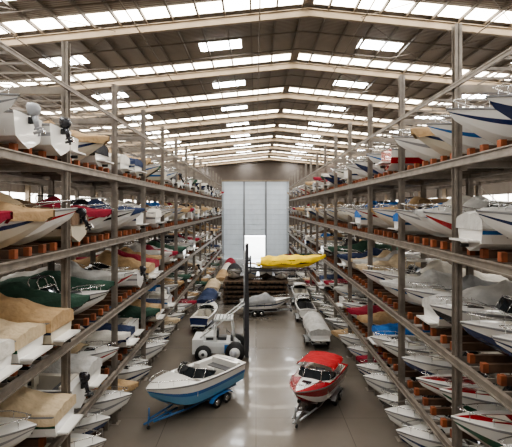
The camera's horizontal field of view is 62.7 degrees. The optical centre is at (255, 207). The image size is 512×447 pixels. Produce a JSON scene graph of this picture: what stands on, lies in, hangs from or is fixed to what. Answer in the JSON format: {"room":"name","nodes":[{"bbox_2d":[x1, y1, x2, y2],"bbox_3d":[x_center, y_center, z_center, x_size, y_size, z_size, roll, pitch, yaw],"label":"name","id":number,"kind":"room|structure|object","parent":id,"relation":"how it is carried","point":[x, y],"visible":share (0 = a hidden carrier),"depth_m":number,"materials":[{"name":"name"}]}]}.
{"room":"boat storage warehouse","nodes":[
{"label":"boat storage warehouse","id":0,"kind":"room"},
{"bbox_2d":[0,182,160,278],"bbox_3d":[-23.075,1.650,43.000,0.210,21.500,118.000,0,0,0],"label":"wall","id":1,"kind":"structure","parent":0,"point":[14,190],"depth_m":44.29,"materials":[{"name":"white"}]},
{"bbox_2d":[164,180,220,251],"bbox_3d":[-15.675,2.800,102.100,14.650,19.200,0.200,0,0,0],"label":"wall","id":2,"kind":"structure","parent":0,"point":[196,202],"depth_m":102.00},
{"bbox_2d":[222,180,288,258],"bbox_3d":[-0.175,2.800,101.875,16.350,19.200,0.450,0,0,0],"label":"door","id":3,"kind":"structure","parent":2,"relation":"in","point":[251,207],"depth_m":102.10,"materials":[{"name":"grey metal"}]},
{"bbox_2d":[102,259,407,446],"bbox_3d":[2.000,12.500,43.000,50.000,0.200,118.000,0,0,0],"label":"floor","id":4,"kind":"structure","parent":0,"point":[260,410],"depth_m":26.23,"materials":[{"name":"concrete"}]},
{"bbox_2d":[0,41,221,446],"bbox_3d":[-11.875,2.650,49.392,8.010,19.500,100.543,0,0,0],"label":"storage rack","id":5,"kind":"object","parent":4,"relation":"on","point":[17,166],"visible":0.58,"depth_m":24.06,"materials":[{"name":"metal"}]},
{"bbox_2d":[0,83,19,113],"bbox_3d":[-10.567,-2.943,12.924,6.618,1.685,2.034,0,0,1],"label":"speedboat","id":6,"kind":"object","parent":5,"relation":"on","point":[7,100],"visible":1,"depth_m":12.80,"materials":[{"name":"white plastic"}]},
{"bbox_2d":[0,339,21,382],"bbox_3d":[-11.224,4.422,12.916,7.240,2.256,2.112,0,0,-1],"label":"covered boat","id":7,"kind":"object","parent":5,"relation":"on","point":[7,346],"visible":1,"depth_m":13.37,"materials":[{"name":"white fabric"}]},
{"bbox_2d":[0,410,37,446],"bbox_3d":[-11.207,8.213,14.846,6.968,1.774,2.034,0,0,1],"label":"speedboat","id":8,"kind":"object","parent":5,"relation":"on","point":[13,431],"visible":1,"depth_m":14.65,"materials":[{"name":"white plastic"}]},
{"bbox_2d":[0,102,45,148],"bbox_3d":[-10.953,-3.339,14.923,6.902,2.477,2.034,0,0,0],"label":"boat","id":9,"kind":"object","parent":5,"relation":"on","point":[21,128],"visible":0.96,"depth_m":14.59,"materials":[{"name":"white plastic"}]},
{"bbox_2d":[0,318,52,364],"bbox_3d":[-11.066,4.362,14.863,7.058,2.376,2.112,0,0,-1],"label":"covered boat","id":10,"kind":"object","parent":5,"relation":"on","point":[27,337],"visible":0.9,"depth_m":14.67,"materials":[{"name":"white"}]},
{"bbox_2d":[0,201,54,248],"bbox_3d":[-10.450,0.421,14.927,6.541,2.259,2.112,0,0,0],"label":"covered boat","id":11,"kind":"object","parent":5,"relation":"on","point":[25,220],"visible":0.89,"depth_m":14.60,"materials":[{"name":"beige"}]},
{"bbox_2d":[0,191,77,244],"bbox_3d":[-10.831,0.423,16.904,7.242,2.254,2.112,0,0,-1],"label":"covered boat","id":12,"kind":"object","parent":5,"relation":"on","point":[62,215],"visible":0.52,"depth_m":16.72,"materials":[{"name":"white plastic"}]},
{"bbox_2d":[0,293,80,345],"bbox_3d":[-10.901,4.325,16.917,7.094,2.450,2.112,0,0,1],"label":"covered boat","id":13,"kind":"object","parent":5,"relation":"on","point":[58,321],"visible":0.73,"depth_m":16.42,"materials":[{"name":"beige fabric"}]},
{"bbox_2d":[0,386,82,437],"bbox_3d":[-10.838,7.883,16.842,7.235,2.435,2.112,0,0,-1],"label":"covered boat","id":14,"kind":"object","parent":5,"relation":"on","point":[54,415],"visible":0.81,"depth_m":16.34,"materials":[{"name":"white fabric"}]},
{"bbox_2d":[6,366,93,407],"bbox_3d":[-11.012,8.185,19.180,7.186,1.830,2.034,0,0,1],"label":"speedboat","id":15,"kind":"object","parent":5,"relation":"on","point":[43,382],"visible":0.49,"depth_m":19.44,"materials":[{"name":"white plastic"}]},
{"bbox_2d":[32,117,74,155],"bbox_3d":[-10.760,-2.985,16.860,6.949,1.770,2.034,0,0,0],"label":"speedboat","id":16,"kind":"object","parent":5,"relation":"on","point":[56,141],"visible":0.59,"depth_m":16.57,"materials":[{"name":"white plastic"}]},
{"bbox_2d":[13,198,93,241],"bbox_3d":[-10.900,0.530,19.117,6.991,2.039,2.112,0,0,-1],"label":"speedboat","id":17,"kind":"object","parent":5,"relation":"on","point":[80,224],"visible":0.35,"depth_m":18.85,"materials":[{"name":"beige"}]},
{"bbox_2d":[0,275,108,314],"bbox_3d":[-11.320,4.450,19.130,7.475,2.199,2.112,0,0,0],"label":"covered boat","id":18,"kind":"object","parent":5,"relation":"on","point":[9,289],"visible":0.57,"depth_m":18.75,"materials":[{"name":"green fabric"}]},
{"bbox_2d":[0,270,114,290],"bbox_3d":[-11.389,4.486,23.040,7.230,2.127,2.112,0,0,0],"label":"covered boat","id":19,"kind":"object","parent":5,"relation":"on","point":[75,281],"visible":0.4,"depth_m":22.57,"materials":[{"name":"green fabric"}]},
{"bbox_2d":[0,260,124,281],"bbox_3d":[-11.656,4.356,25.310,7.519,2.388,2.112,0,0,1],"label":"covered boat","id":20,"kind":"object","parent":5,"relation":"on","point":[77,271],"visible":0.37,"depth_m":24.83,"materials":[{"name":"white"}]},
{"bbox_2d":[30,354,107,389],"bbox_3d":[-11.355,7.934,21.110,7.343,2.332,2.112,0,0,0],"label":"covered boat","id":21,"kind":"object","parent":5,"relation":"on","point":[91,364],"visible":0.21,"depth_m":20.65,"materials":[{"name":"white fabric"}]},
{"bbox_2d":[35,196,111,231],"bbox_3d":[-10.395,0.473,21.095,6.297,2.154,2.112,0,0,1],"label":"covered boat","id":22,"kind":"object","parent":5,"relation":"on","point":[95,216],"visible":0.3,"depth_m":20.76,"materials":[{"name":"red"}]},
{"bbox_2d":[44,428,106,446],"bbox_3d":[-10.434,10.891,19.148,7.247,2.258,2.112,0,0,0],"label":"speedboat","id":23,"kind":"object","parent":5,"relation":"on","point":[77,439],"visible":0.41,"depth_m":19.06,"materials":[{"name":"white plastic"}]},
{"bbox_2d":[43,120,109,160],"bbox_3d":[-10.699,-3.247,21.093,6.645,2.295,2.112,0,0,0],"label":"covered boat","id":24,"kind":"object","parent":5,"relation":"on","point":[87,143],"visible":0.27,"depth_m":20.77,"materials":[{"name":"beige fabric"}]},
{"bbox_2d":[41,199,134,232],"bbox_3d":[-10.843,0.500,25.329,7.010,2.100,2.034,0,0,0],"label":"boat","id":25,"kind":"object","parent":5,"relation":"on","point":[124,214],"visible":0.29,"depth_m":25.03,"materials":[{"name":"white plastic"}]},
{"bbox_2d":[71,407,110,434],"bbox_3d":[-11.186,11.088,21.075,7.779,1.863,2.034,0,0,0],"label":"speedboat","id":26,"kind":"object","parent":5,"relation":"on","point":[93,421],"visible":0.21,"depth_m":20.81,"materials":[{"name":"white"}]},
{"bbox_2d":[71,341,119,362],"bbox_3d":[-10.819,8.075,23.091,6.584,2.050,2.112,0,0,-1],"label":"speedboat","id":27,"kind":"object","parent":5,"relation":"on","point":[105,352],"visible":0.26,"depth_m":22.88,"materials":[{"name":"white plastic"}]},
{"bbox_2d":[80,145,113,167],"bbox_3d":[-11.387,-3.268,23.081,6.699,2.335,2.112,0,0,1],"label":"covered boat","id":28,"kind":"object","parent":5,"relation":"on","point":[98,157],"visible":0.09,"depth_m":22.62,"materials":[{"name":"white plastic"}]},
{"bbox_2d":[56,262,147,287],"bbox_3d":[-10.900,4.687,29.230,6.779,1.726,2.034,0,0,-1],"label":"speedboat","id":29,"kind":"object","parent":5,"relation":"on","point":[136,280],"visible":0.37,"depth_m":29.14,"materials":[{"name":"white plastic"}]},
{"bbox_2d":[74,385,132,415],"bbox_3d":[-10.621,10.961,23.059,7.648,2.117,2.058,0,0,0],"label":"speedboat","id":30,"kind":"object","parent":5,"relation":"on","point":[110,401],"visible":0.21,"depth_m":22.71,"materials":[{"name":"white plastic"}]},
{"bbox_2d":[76,326,130,345],"bbox_3d":[-11.294,8.084,25.361,7.408,2.032,2.112,0,0,-1],"label":"covered boat","id":31,"kind":"object","parent":5,"relation":"on","point":[103,335],"visible":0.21,"depth_m":24.89,"materials":[{"name":"blue"}]},
{"bbox_2d":[73,199,144,230],"bbox_3d":[-10.799,0.473,27.338,7.086,2.155,2.112,0,0,0],"label":"covered boat","id":32,"kind":"object","parent":5,"relation":"on","point":[138,211],"visible":0.22,"depth_m":27.06,"materials":[{"name":"white"}]},
{"bbox_2d":[82,320,139,347],"bbox_3d":[-11.245,8.037,27.287,6.991,2.126,2.112,0,0,-1],"label":"covered boat","id":33,"kind":"object","parent":5,"relation":"on","point":[130,341],"visible":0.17,"depth_m":26.98,"materials":[{"name":"white"}]},
{"bbox_2d":[75,197,148,229],"bbox_3d":[-11.560,0.412,29.286,7.825,2.275,2.034,0,0,0],"label":"cabin boat","id":34,"kind":"object","parent":5,"relation":"on","point":[137,223],"visible":0.06,"depth_m":28.71,"materials":[{"name":"white plastic"}]},
{"bbox_2d":[72,250,158,281],"bbox_3d":[-10.892,4.349,31.551,6.954,2.401,2.112,0,0,0],"label":"covered boat","id":35,"kind":"object","parent":5,"relation":"on","point":[104,257],"visible":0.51,"depth_m":30.92,"materials":[{"name":"beige fabric"}]},
{"bbox_2d":[96,379,138,392],"bbox_3d":[-10.435,10.860,25.332,6.722,2.321,2.112,0,0,0],"label":"covered boat","id":36,"kind":"object","parent":5,"relation":"on","point":[131,385],"visible":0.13,"depth_m":25.07,"materials":[{"name":"beige fabric"}]},
{"bbox_2d":[103,153,133,173],"bbox_3d":[-11.683,-3.211,27.316,7.131,2.222,2.112,0,0,0],"label":"covered boat","id":37,"kind":"object","parent":5,"relation":"on","point":[123,160],"visible":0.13,"depth_m":26.82,"materials":[{"name":"white plastic"}]},
{"bbox_2d":[72,198,165,226],"bbox_3d":[-11.201,0.354,33.519,7.676,2.392,2.112,0,0,0],"label":"covered boat","id":38,"kind":"object","parent":5,"relation":"on","point":[153,216],"visible":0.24,"depth_m":32.90,"materials":[{"name":"white"}]},
{"bbox_2d":[76,249,162,275],"bbox_3d":[-10.956,4.384,33.529,6.815,2.332,2.112,0,0,1],"label":"covered boat","id":39,"kind":"object","parent":5,"relation":"on","point":[121,253],"visible":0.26,"depth_m":33.24,"materials":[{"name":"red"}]},
{"bbox_2d":[96,307,143,337],"bbox_3d":[-11.389,7.984,29.259,6.854,2.232,2.034,0,0,0],"label":"boat","id":40,"kind":"object","parent":5,"relation":"on","point":[130,321],"visible":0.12,"depth_m":29.57,"materials":[{"name":"white plastic"}]},
{"bbox_2d":[101,360,151,380],"bbox_3d":[-10.649,11.006,27.259,7.838,2.027,2.058,0,0,0],"label":"speedboat","id":41,"kind":"object","parent":5,"relation":"on","point":[134,372],"visible":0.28,"depth_m":26.94,"materials":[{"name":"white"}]},
{"bbox_2d":[102,303,159,324],"bbox_3d":[-10.931,8.003,31.505,7.459,2.194,2.112,0,0,0],"label":"covered boat","id":42,"kind":"object","parent":5,"relation":"on","point":[129,311],"visible":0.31,"depth_m":31.01,"materials":[{"name":"green fabric"}]},
{"bbox_2d":[127,158,146,177],"bbox_3d":[-11.293,-3.168,29.288,7.026,2.136,2.112,0,0,0],"label":"covered boat","id":43,"kind":"object","parent":5,"relation":"on","point":[136,165],"visible":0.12,"depth_m":28.83,"materials":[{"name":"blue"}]},
{"bbox_2d":[122,338,164,359],"bbox_3d":[-10.652,10.961,31.554,7.648,2.117,2.058,0,0,0],"label":"speedboat","id":44,"kind":"object","parent":5,"relation":"on","point":[152,348],"visible":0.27,"depth_m":31.25,"materials":[{"name":"white plastic"}]},
{"bbox_2d":[122,299,165,321],"bbox_3d":[-10.767,7.922,33.484,6.822,2.356,2.112,0,0,-1],"label":"covered boat","id":45,"kind":"object","parent":5,"relation":"on","point":[137,302],"visible":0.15,"depth_m":33.09,"materials":[{"name":"beige fabric"}]},
{"bbox_2d":[96,161,224,332],"bbox_3d":[-11.265,3.790,67.625,9.013,16.460,61.876,0,0,0],"label":"boats","id":46,"kind":"object","parent":5,"relation":"on","point":[153,247],"visible":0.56,"depth_m":47.31,"materials":[{"name":"white plastic"}]},
{"bbox_2d":[143,383,235,428],"bbox_3d":[-4.016,11.775,25.981,2.720,1.250,7.150,0,0,37],"label":"trailer","id":47,"kind":"object","parent":4,"relation":"on","point":[215,400],"visible":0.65,"depth_m":25.27,"materials":[{"name":"blue metal"}]},
{"bbox_2d":[145,351,245,404],"bbox_3d":[-3.757,10.759,26.323,2.850,2.123,7.709,0,0,37],"label":"speedboat","id":48,"kind":"object","parent":47,"relation":"on","point":[195,382],"visible":1,"depth_m":25.40,"materials":[{"name":"blue"}]},
{"bbox_2d":[191,320,215,329],"bbox_3d":[-5.106,11.775,44.248,2.270,1.250,6.171,0,0,9],"label":"trailer","id":49,"kind":"object","parent":4,"relation":"on","point":[212,322],"visible":0.27,"depth_m":42.10,"materials":[{"name":"grey metal"}]},
{"bbox_2d":[189,299,217,328],"bbox_3d":[-5.172,11.000,43.817,2.009,1.640,6.437,0,0,9],"label":"speedboat","id":50,"kind":"object","parent":49,"relation":"on","point":[204,315],"visible":0.98,"depth_m":42.82,"materials":[{"name":"blue"}]},
{"bbox_2d":[192,243,312,360],"bbox_3d":[-0.260,7.700,35.000,9.820,9.400,2.930,0,0,0],"label":"forklift","id":51,"kind":"object","parent":4,"relation":"on","point":[204,344],"visible":0.98,"depth_m":34.15,"materials":[{"name":"white metal"}]},
{"bbox_2d":[256,254,325,268],"bbox_3d":[2.900,4.460,35.000,5.800,1.180,2.344,0,0,0],"label":"covered boat","id":52,"kind":"object","parent":51,"relation":"on","point":[295,261],"visible":1,"depth_m":34.15,"materials":[{"name":"yellow fabric"}]},
{"bbox_2d":[222,276,288,304],"bbox_3d":[-0.068,10.900,55.980,8.469,3.000,4.840,0,0,0],"label":"pallet stack","id":53,"kind":"object","parent":4,"relation":"on","point":[233,288],"visible":0.7,"depth_m":53.78,"materials":[{"name":"brown wood"}]},
{"bbox_2d":[0,8,511,270],"bbox_3d":[2.000,0.500,41.800,49.800,23.800,107.200,0,0,0],"label":"roof beams","id":54,"kind":"structure","parent":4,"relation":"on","point":[318,13],"depth_m":32.88,"materials":[{"name":"metal"}]},
{"bbox_2d":[0,0,511,169],"bbox_3d":[2.000,-10.148,43.000,49.600,2.796,118.000,0,0,0],"label":"roof purlins","id":55,"kind":"structure","parent":54,"relation":"attached to","point":[44,7],"depth_m":30.62,"materials":[{"name":"grey metal"}]},
{"bbox_2d":[243,303,292,316],"bbox_3d":[1.364,11.775,48.978,5.999,1.250,2.270,0,0,-9],"label":"trailer","id":56,"kind":"object","parent":4,"relation":"on","point":[254,312],"visible":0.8,"depth_m":48.26,"materials":[{"name":"grey metal"}]},
{"bbox_2d":[237,292,289,309],"bbox_3d":[0.936,10.810,48.914,6.273,2.020,2.086,0,0,-9],"label":"covered boat","id":57,"kind":"object","parent":56,"relation":"on","point":[262,301],"visible":0.85,"depth_m":48.15,"materials":[{"name":"white"}]},
{"bbox_2d":[294,312,302,321],"bbox_3d":[5.407,11.775,47.498,2.270,1.250,5.999,0,0,-2],"label":"trailer","id":58,"kind":"object","parent":4,"relation":"on","point":[297,316],"visible":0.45,"depth_m":45.59,"materials":[{"name":"grey"}]},
{"bbox_2d":[295,294,316,317],"bbox_3d":[5.419,10.800,47.066,2.009,2.039,6.273,0,0,-2],"label":"boat","id":59,"kind":"object","parent":58,"relation":"on","point":[303,304],"visible":0.88,"depth_m":46.53,"materials":[{"name":"white plastic"}]},
{"bbox_2d":[303,331,330,344],"bbox_3d":[5.447,11.775,39.610,2.270,1.250,5.827,0,0,-3],"label":"trailer","id":60,"kind":"object","parent":4,"relation":"on","point":[306,340],"visible":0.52,"depth_m":37.64,"materials":[{"name":"grey metal"}]},
{"bbox_2d":[303,311,330,343],"bbox_3d":[5.467,10.781,39.203,2.086,2.078,6.150,0,0,-3],"label":"covered boat","id":61,"kind":"object","parent":60,"relation":"on","point":[317,330],"visible":1,"depth_m":37.00,"materials":[{"name":"white fabric"}]},
{"bbox_2d":[292,387,343,427],"bbox_3d":[3.579,11.775,26.120,2.520,1.250,6.520,0,0,28],"label":"trailer","id":62,"kind":"object","parent":4,"relation":"on","point":[337,394],"visible":0.54,"depth_m":25.12,"materials":[{"name":"grey metal"}]},
{"bbox_2d":[289,351,347,402],"bbox_3d":[3.805,10.739,26.549,2.650,2.163,6.850,0,0,28],"label":"speedboat","id":63,"kind":"object","parent":62,"relation":"on","point":[316,381],"visible":1,"depth_m":25.90,"materials":[{"name":"red plastic"}]},
{"bbox_2d":[289,23,511,446],"bbox_3d":[11.525,2.650,47.692,8.010,19.500,100.543,0,0,0],"label":"storage rack","id":64,"kind":"object","parent":4,"relation":"on","point":[489,164],"visible":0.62,"depth_m":21.73,"materials":[{"name":"metal"}]},
{"bbox_2d":[284,165,420,339],"bbox_3d":[10.966,3.775,65.897,9.213,16.490,61.899,0,0,0],"label":"boats","id":65,"kind":"object","parent":64,"relation":"on","point":[359,249],"visible":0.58,"depth_m":45.35,"materials":[{"name":"beige plastic"}]},
{"bbox_2d":[338,330,367,346],"bbox_3d":[10.435,10.961,33.754,7.648,2.117,2.058,0,0,0],"label":"speedboat","id":66,"kind":"object","parent":64,"relation":"on","point":[347,339],"visible":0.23,"depth_m":33.44,"materials":[{"name":"white plastic"}]},
{"bbox_2d":[346,301,392,317],"bbox_3d":[10.109,7.983,31.781,6.529,2.234,2.112,0,0,0],"label":"covered boat","id":67,"kind":"object","parent":64,"relation":"on","point":[363,310],"visible":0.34,"depth_m":31.41,"materials":[{"name":"red fabric"}]},
{"bbox_2d":[350,199,409,227],"bbox_3d":[10.770,0.436,31.757,7.006,2.228,2.112,0,0,0],"label":"covered boat","id":68,"kind":"object","parent":64,"relation":"on","point":[360,221],"visible":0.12,"depth_m":31.29,"materials":[{"name":"white plastic"}]},
{"bbox_2d":[356,359,405,374],"bbox_3d":[10.468,11.006,27.537,7.838,2.027,2.058,0,0,0],"label":"speedboat","id":69,"kind":"object","parent":64,"relation":"on","point":[363,368],"visible":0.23,"depth_m":27.33,"materials":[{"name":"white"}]},
{"bbox_2d":[357,309,406,326],"bbox_3d":[10.354,7.991,29.797,6.423,2.218,2.112,0,0,-1],"label":"covered boat","id":70,"kind":"object","parent":64,"relation":"on","point":[379,318],"visible":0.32,"depth_m":29.30,"materials":[{"name":"beige fabric"}]},
{"bbox_2d":[356,197,412,228],"bbox_3d":[10.733,0.398,29.787,7.347,2.305,2.034,0,0,-1],"label":"boat","id":71,"kind":"object","parent":64,"relation":"on","point":[362,211],"visible":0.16,"depth_m":29.44,"materials":[{"name":"white plastic"}]},
{"bbox_2d":[363,369,417,393],"bbox_3d":[10.336,10.961,25.576,7.648,2.117,2.058,0,0,-1],"label":"speedboat","id":72,"kind":"object","parent":64,"relation":"on","point":[378,381],"visible":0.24,"depth_m":25.23,"materials":[{"name":"white plastic"}]},
{"bbox_2d":[356,254,427,273],"bbox_3d":[10.561,4.385,29.873,6.924,2.330,2.112,0,0,0],"label":"covered boat","id":73,"kind":"object","parent":64,"relation":"on","point":[393,261],"visible":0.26,"depth_m":29.43,"materials":[{"name":"white fabric"}]},
{"bbox_2d":[370,324,422,349],"bbox_3d":[10.243,8.079,25.611,6.601,2.041,2.009,0,0,0],"label":"boat","id":74,"kind":"object","parent":64,"relation":"on","point":[378,339],"visible":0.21,"depth_m":25.50,"materials":[{"name":"white plastic"}]},
{"bbox_2d":[367,323,429,346],"bbox_3d":[10.696,8.076,27.511,6.440,2.048,2.112,0,0,1],"label":"covered boat","id":75,"kind":"object","parent":64,"relation":"on","point":[385,329],"visible":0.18,"depth_m":27.07,"materials":[{"name":"blue fabric"}]},
{"bbox_2d":[362,258,435,286],"bbox_3d":[10.744,4.452,27.526,7.553,2.196,2.034,0,0,-1],"label":"cabin boat","id":76,"kind":"object","parent":64,"relation":"on","point":[375,275],"visible":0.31,"depth_m":27.26,"materials":[{"name":"white plastic"}]},
{"bbox_2d":[375,147,424,170],"bbox_3d":[10.427,-2.990,23.649,7.049,1.779,2.034,0,0,0],"label":"speedboat","id":77,"kind":"object","parent":64,"relation":"on","point":[389,157],"visible":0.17,"depth_m":22.89,"materials":[{"name":"white"}]},
{"bbox_2d":[353,250,447,263],"bbox_3d":[11.077,4.368,31.842,7.440,2.363,2.112,0,0,1],"label":"covered boat","id":78,"kind":"object","parent":64,"relation":"on","point":[357,261],"visible":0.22,"depth_m":31.56,"materials":[{"name":"white fabric"}]},
{"bbox_2d":[376,387,443,407],"bbox_3d":[10.419,11.123,23.592,7.297,1.794,2.034,0,0,-1],"label":"speedboat","id":79,"kind":"object","parent":64,"relation":"on","point":[385,399],"visible":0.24,"depth_m":23.42,"materials":[{"name":"white plastic"}]},
{"bbox_2d":[372,198,448,225],"bbox_3d":[10.634,0.471,25.639,7.011,2.158,2.034,0,0,1],"label":"boat","id":80,"kind":"object","parent":64,"relation":"on","point":[386,215],"visible":0.3,"depth_m":25.39,"materials":[{"name":"beige plastic"}]},
{"bbox_2d":[388,202,444,233],"bbox_3d":[10.889,0.515,23.593,6.507,2.070,2.112,0,0,1],"label":"covered boat","id":81,"kind":"object","parent":64,"relation":"on","point":[409,229],"visible":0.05,"depth_m":23.11,"materials":[{"name":"white plastic"}]},
{"bbox_2d":[384,400,451,427],"bbox_3d":[10.331,10.961,21.300,7.648,2.117,2.058,0,0,-1],"label":"speedboat","id":82,"kind":"object","parent":64,"relation":"on","point":[403,413],"visible":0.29,"depth_m":20.99,"materials":[{"name":"white plastic"}]},
{"bbox_2d":[393,129,442,160],"bbox_3d":[10.821,-3.297,21.386,7.682,2.393,2.112,0,0,0],"label":"covered boat","id":83,"kind":"object","parent":64,"relation":"on","point":[414,146],"visible":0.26,"depth_m":21.08,"materials":[{"name":"white"}]},
{"bbox_2d":[379,269,485,305],"bbox_3d":[10.342,4.478,23.645,6.753,2.145,2.112,0,0,0],"label":"covered boat","id":84,"kind":"object","parent":64,"relation":"on","point":[430,275],"visible":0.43,"depth_m":23.17,"materials":[{"name":"white fabric"}]},
{"bbox_2d":[395,194,470,236],"bbox_3d":[10.754,0.420,21.414,7.252,2.260,2.112,0,0,1],"label":"covered boat","id":85,"kind":"object","parent":64,"relation":"on","point":[407,215],"visible":0.24,"depth_m":21.16,"materials":[{"name":"white plastic"}]},
{"bbox_2d":[410,127,465,155],"bbox_3d":[10.649,-3.302,19.426,6.961,2.404,2.112,0,0,0],"label":"covered boat","id":86,"kind":"object","parent":64,"relation":"on","point":[424,134],"visible":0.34,"depth_m":19.17,"materials":[{"name":"beige"}]},
{"bbox_2d":[396,419,486,446],"bbox_3d":[10.407,11.006,19.419,7.838,2.027,2.058,0,0,1],"label":"speedboat","id":87,"kind":"object","parent":64,"relation":"on","point":[420,435],"visible":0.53,"depth_m":19.16,"materials":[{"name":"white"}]},
{"bbox_2d":[382,336,501,356],"bbox_3d":[10.851,7.936,23.619,7.475,2.329,2.112,0,0,0],"label":"covered boat","id":88,"kind":"object","parent":64,"relation":"on","point":[392,347],"visible":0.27,"depth_m":23.21,"materials":[{"name":"white"}]},
{"bbox_2d":[381,260,507,281],"bbox_3d":[11.461,4.353,25.564,7.681,2.393,2.112,0,0,-1],"label":"covered boat","id":89,"kind":"object","parent":64,"relation":"on","point":[438,265],"visible":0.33,"depth_m":25.11,"materials":[{"name":"white fabric"}]},
{"bbox_2d":[404,274,497,304],"bbox_3d":[11.113,4.458,21.337,7.216,2.184,2.112,0,0,0],"label":"covered boat","id":90,"kind":"object","parent":64,"relation":"on","point":[468,281],"visible":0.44,"depth_m":21.04,"materials":[{"name":"white"}]},
{"bbox_2d":[401,349,511,375],"bbox_3d":[11.259,8.173,21.349,7.741,1.854,2.034,0,0,0],"label":"speedboat","id":91,"kind":"object","parent":64,"relation":"on","point":[420,362],"visible":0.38,"depth_m":21.00,"materials":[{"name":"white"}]},
{"bbox_2d":[426,115,496,153],"bbox_3d":[10.250,-3.117,17.427,6.392,2.033,2.112,0,0,0],"label":"covered boat","id":92,"kind":"object","parent":64,"relation":"on","point":[443,131],"visible":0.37,"depth_m":17.02,"materials":[{"name":"white plastic"}]},
{"bbox_2d":[413,195,511,237],"bbox_3d":[10.698,0.476,19.421,6.764,2.149,2.112,0,0,1],"label":"covered boat","id":93,"kind":"object","parent":64,"relation":"on","point":[477,201],"visible":0.34,"depth_m":19.18,"materials":[{"name":"white plastic"}]},
{"bbox_2d":[416,369,510,397],"bbox_3d":[11.023,8.148,19.385,7.298,1.903,2.009,0,0,0],"label":"boat","id":94,"kind":"object","parent":64,"relation":"on","point":[433,383],"visible":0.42,"depth_m":19.23,"materials":[{"name":"white plastic"}]},
{"bbox_2d":[416,279,511,327],"bbox_3d":[11.178,4.435,19.360,7.023,2.231,2.112,0,0,0],"label":"covered boat","id":95,"kind":"object","parent":64,"relation":"on","point":[491,294],"visible":0.39,"depth_m":18.92,"materials":[{"name":"white"}]},
{"bbox_2d":[423,204,507,234],"bbox_3d":[10.333,0.692,17.411,6.797,1.715,2.034,0,0,0],"label":"speedboat","id":96,"kind":"object","parent":64,"relation":"on","point":[443,220],"visible":0.35,"depth_m":17.16,"materials":[{"name":"white plastic"}]},
{"bbox_2d":[430,295,511,333],"bbox_3d":[11.007,4.626,17.461,7.516,1.847,2.034,0,0,0],"label":"speedboat","id":97,"kind":"object","parent":64,"relation":"on","point":[504,305],"visible":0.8,"depth_m":17.19,"materials":[{"name":"white plastic"}]},
{"bbox_2d":[439,378,511,411],"bbox_3d":[11.361,8.168,17.496,7.382,1.863,2.034,0,0,1],"label":"speedboat","id":98,"kind":"object","parent":64,"relation":"on","point":[471,394],"visible":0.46,"depth_m":17.15,"materials":[{"name":"white plastic"}]},
{"bbox_2d":[446,98,511,143],"bbox_3d":[10.605,-3.224,15.190,7.428,2.248,2.112,0,0,0],"label":"covered boat","id":99,"kind":"object","parent":64,"relation":"on","point":[488,123],"visible":0.85,"depth_m":14.81,"materials":[{"name":"white plastic"}]},
{"bbox_2d":[449,205,511,250],"bbox_3d":[10.780,0.443,15.134,6.971,2.214,2.112,0,0,1],"label":"covered boat","id":100,"kind":"object","parent":64,"relation":"on","point":[474,233],"visible":0.69,"depth_m":14.69,"materials":[{"name":"white plastic"}]},
{"bbox_2d":[451,403,511,446],"bbox_3d":[10.766,8.172,15.214,7.355,1.856,2.034,0,0,1],"label":"speedboat","id":101,"kind":"object","parent":64,"relation":"on","point":[485,426],"visible":0.99,"depth_m":14.99,"materials":[{"name":"white plastic"}]},
{"bbox_2d":[459,311,511,356],"bbox_3d":[11.047,4.657,15.128,7.458,1.786,2.034,0,0,-1],"label":"speedboat","id":102,"kind":"object","parent":64,"relation":"on","point":[482,330],"visible":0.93,"depth_m":14.88,"materials":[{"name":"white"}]},
{"bbox_2d":[476,200,511,239],"bbox_3d":[10.597,0.440,13.189,7.337,2.221,2.112,0,0,0],"label":"speedboat","id":103,"kind":"object","parent":64,"relation":"on","point":[501,221],"visible":1,"depth_m":13.02,"materials":[{"name":"white plastic"}]},
{"bbox_2d":[485,85,511,119],"bbox_3d":[10.855,-2.963,13.223,7.208,1.726,2.034,0,0,0],"label":"speedboat","id":104,"kind":"object","parent":64,"relation":"on","point":[501,103],"visible":1,"depth_m":13.11,"materials":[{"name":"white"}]},
{"bbox_2d":[491,324,511,355],"bbox_3d":[11.256,4.636,13.226,7.635,1.829,2.034,0,0,0],"label":"speedboat","id":105,"kind":"object","parent":64,"relation":"on","point":[504,341],"visible":1,"depth_m":13.17,"materials":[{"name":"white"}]},
{"bbox_3d":[-5.780,11.775,51.906,2.270,1.250,5.827,0,0,4],"label":"trailer","id":106,"kind":"object","parent":4,"relation":"on","visible":0},
{"bbox_2d":[197,288,217,306],"bbox_3d":[-5.809,10.825,51.499,2.086,1.989,6.150,0,0,4],"label":"covered boat","id":107,"kind":"object","parent":106,"relation":"on","point":[208,294],"visible":0.88,"depth_m":50.00,"materials":[{"name":"blue fabric"}]},
{"bbox_2d":[0,0,511,167],"bbox_3d":[2.000,-10.375,43.000,50.000,2.750,118.000,0,0,0],"label":"ceiling","id":108,"kind":"structure","parent":0,"point":[304,40],"depth_m":29.86,"materials":[{"name":"grey metal"}]},
{"bbox_2d":[0,0,511,164],"bbox_3d":[2.000,-10.303,43.700,48.800,2.515,113.600,0,0,0],"label":"skylight panels","id":109,"kind":"object","parent":108,"relation":"attached to","point":[230,5],"visible":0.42,"depth_m":31.44,"materials":[{"name":"white"}]},
{"bbox_2d":[196,160,321,179],"bbox_3d":[2.000,-9.250,102.000,50.000,4.900,0.001,0,0,0],"label":"wall","id":110,"kind":"structure","parent":0,"point":[268,169],"depth_m":102.00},
{"bbox_2d":[367,182,511,280],"bbox_3d":[27.075,1.550,43.000,0.210,21.700,118.000,0,0,0],"label":"wall","id":111,"kind":"structure","parent":0,"point":[498,191],"depth_m":49.20,"materials":[{"name":"white"}]},
{"label":"outside","id":112,"kind":"structure","parent":0,"visible":0},
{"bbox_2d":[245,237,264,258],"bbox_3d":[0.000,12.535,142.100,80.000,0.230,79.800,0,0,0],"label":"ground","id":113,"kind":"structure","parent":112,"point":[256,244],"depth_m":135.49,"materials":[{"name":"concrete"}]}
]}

